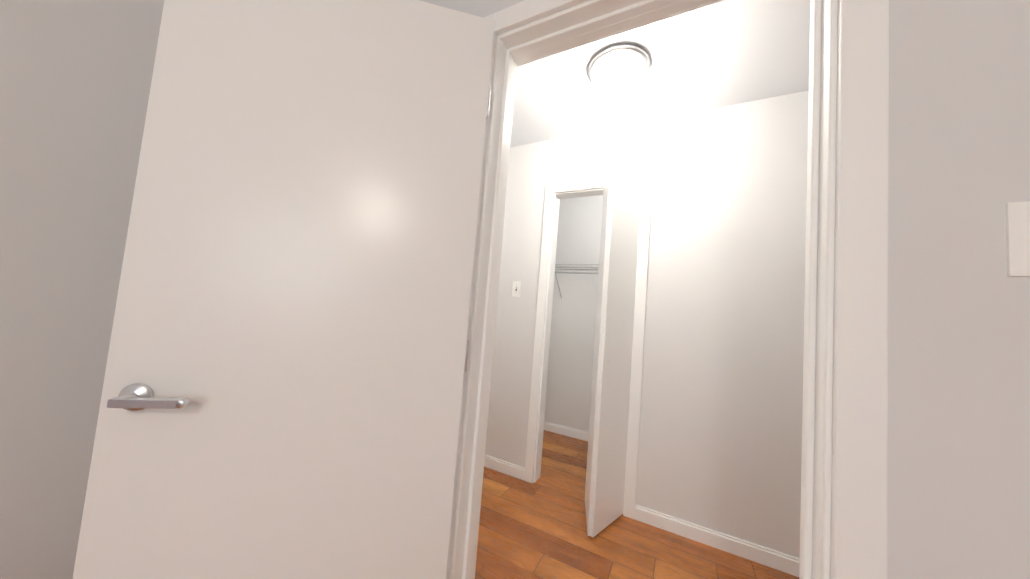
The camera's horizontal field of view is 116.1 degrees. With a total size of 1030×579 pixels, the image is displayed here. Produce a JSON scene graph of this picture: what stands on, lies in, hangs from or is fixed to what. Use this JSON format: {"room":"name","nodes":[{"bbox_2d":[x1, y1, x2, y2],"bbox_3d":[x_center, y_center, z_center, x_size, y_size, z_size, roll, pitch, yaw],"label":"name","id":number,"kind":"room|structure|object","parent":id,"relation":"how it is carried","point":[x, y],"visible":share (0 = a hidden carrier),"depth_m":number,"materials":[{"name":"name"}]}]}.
{"room":"bedroom","nodes":[
{"label":"bedroom","id":0,"kind":"room"},
{"bbox_2d":[0,0,163,578],"bbox_3d":[-1.473,-0.127,0.747,0.120,2.440,6.540,3,-4,28],"label":"wall","id":1,"kind":"structure","parent":0,"point":[75,80],"depth_m":0.93,"materials":[{"name":"paint"}]},
{"bbox_2d":[544,195,602,431],"bbox_3d":[0.992,0.212,2.982,1.820,2.440,0.020,3,-4,28],"label":"wall","id":2,"kind":"structure","parent":0,"point":[570,369],"depth_m":3.16,"materials":[{"name":"paint"}]},
{"bbox_2d":[544,421,588,440],"bbox_3d":[0.892,1.386,2.890,1.620,0.078,0.013,3,-4,28],"label":"baseboard","id":3,"kind":"structure","parent":2,"relation":"attached to","point":[582,435],"depth_m":3.09,"materials":[{"name":"white"}]},
{"bbox_2d":[555,264,598,297],"bbox_3d":[0.937,-0.051,2.856,1.616,0.304,0.303,3,-4,28],"label":"closet shelf","id":4,"kind":"object","parent":2,"relation":"attached to","point":[596,267],"visible":0.29,"depth_m":2.94,"materials":[{"name":"white metal"}]},
{"bbox_2d":[475,430,798,578],"bbox_3d":[0.095,1.210,-0.214,3.890,0.100,6.540,3,-4,28],"label":"floor","id":5,"kind":"structure","parent":0,"point":[537,529],"depth_m":1.67,"materials":[{"name":"brown wood"}]},
{"bbox_2d":[485,90,808,558],"bbox_3d":[1.208,0.153,1.810,3.650,2.440,0.100,3,-4,28],"label":"wall","id":6,"kind":"structure","parent":0,"point":[720,441],"depth_m":1.82,"materials":[{"name":"paint"}]},
{"bbox_2d":[484,455,524,479],"bbox_3d":[-0.214,1.265,2.371,0.640,0.078,0.013,3,-4,28],"label":"baseboard","id":7,"kind":"structure","parent":6,"relation":"attached to","point":[516,471],"depth_m":2.29,"materials":[{"name":"white"}]},
{"bbox_2d":[512,281,520,296],"bbox_3d":[0.009,-0.004,2.387,0.070,0.115,0.017,3,-4,28],"label":"light switch","id":8,"kind":"object","parent":6,"relation":"attached to","point":[516,289],"visible":1,"depth_m":2.39,"materials":[{"name":"white plastic"}]},
{"bbox_2d":[524,172,652,518],"bbox_3d":[0.487,0.295,2.161,0.720,2.090,0.118,3,-4,28],"label":"trim","id":9,"kind":"structure","parent":6,"relation":"attached to","point":[555,193],"depth_m":2.21,"materials":[{"name":"white"}]},
{"bbox_2d":[585,167,640,536],"bbox_3d":[0.547,0.316,1.891,0.234,1.998,0.325,3,-4,28],"label":"door","id":10,"kind":"structure","parent":6,"relation":"in","point":[607,437],"depth_m":1.83,"materials":[{"name":"white"}]},
{"bbox_2d":[635,505,799,576],"bbox_3d":[1.704,1.349,1.360,2.260,0.078,0.013,3,-4,28],"label":"baseboard","id":11,"kind":"structure","parent":6,"relation":"attached to","point":[780,561],"depth_m":1.68,"materials":[{"name":"white"}]},
{"bbox_2d":[510,0,809,146],"bbox_3d":[0.293,-1.317,-0.049,3.890,0.100,6.540,3,-4,28],"label":"ceiling","id":12,"kind":"structure","parent":0,"point":[723,53],"depth_m":1.65,"materials":[{"name":"paint"}]},
{"bbox_2d":[588,43,649,93],"bbox_3d":[0.524,-1.090,1.642,0.300,0.095,0.300,3,-4,28],"label":"hall ceiling light","id":13,"kind":"object","parent":12,"relation":"attached to","point":[618,68],"visible":1,"depth_m":1.57,"materials":[{"name":"white glass"}]},
{"bbox_2d":[419,0,1029,578],"bbox_3d":[0.599,0.029,0.645,3.650,2.440,0.120,3,-4,28],"label":"wall","id":14,"kind":"structure","parent":0,"point":[959,306],"depth_m":0.52,"materials":[{"name":"paint"}]},
{"bbox_2d":[73,0,494,578],"bbox_3d":[-0.524,0.157,0.821,0.627,1.981,0.552,3,-4,28],"label":"door","id":15,"kind":"structure","parent":14,"relation":"in","point":[286,369],"depth_m":0.80,"materials":[{"name":"white"}]},
{"bbox_2d":[446,0,888,578],"bbox_3d":[0.245,0.196,0.812,0.920,2.075,0.156,3,-4,28],"label":"door frame","id":16,"kind":"structure","parent":14,"relation":"attached to","point":[844,482],"depth_m":0.60,"materials":[{"name":"white"}]},
{"bbox_2d":[1006,201,1029,275],"bbox_3d":[0.793,-0.077,0.477,0.070,0.115,0.017,3,-4,28],"label":"light switch","id":17,"kind":"object","parent":14,"relation":"attached to","point":[1018,235],"visible":1,"depth_m":0.49,"materials":[{"name":"white plastic"}]}
]}

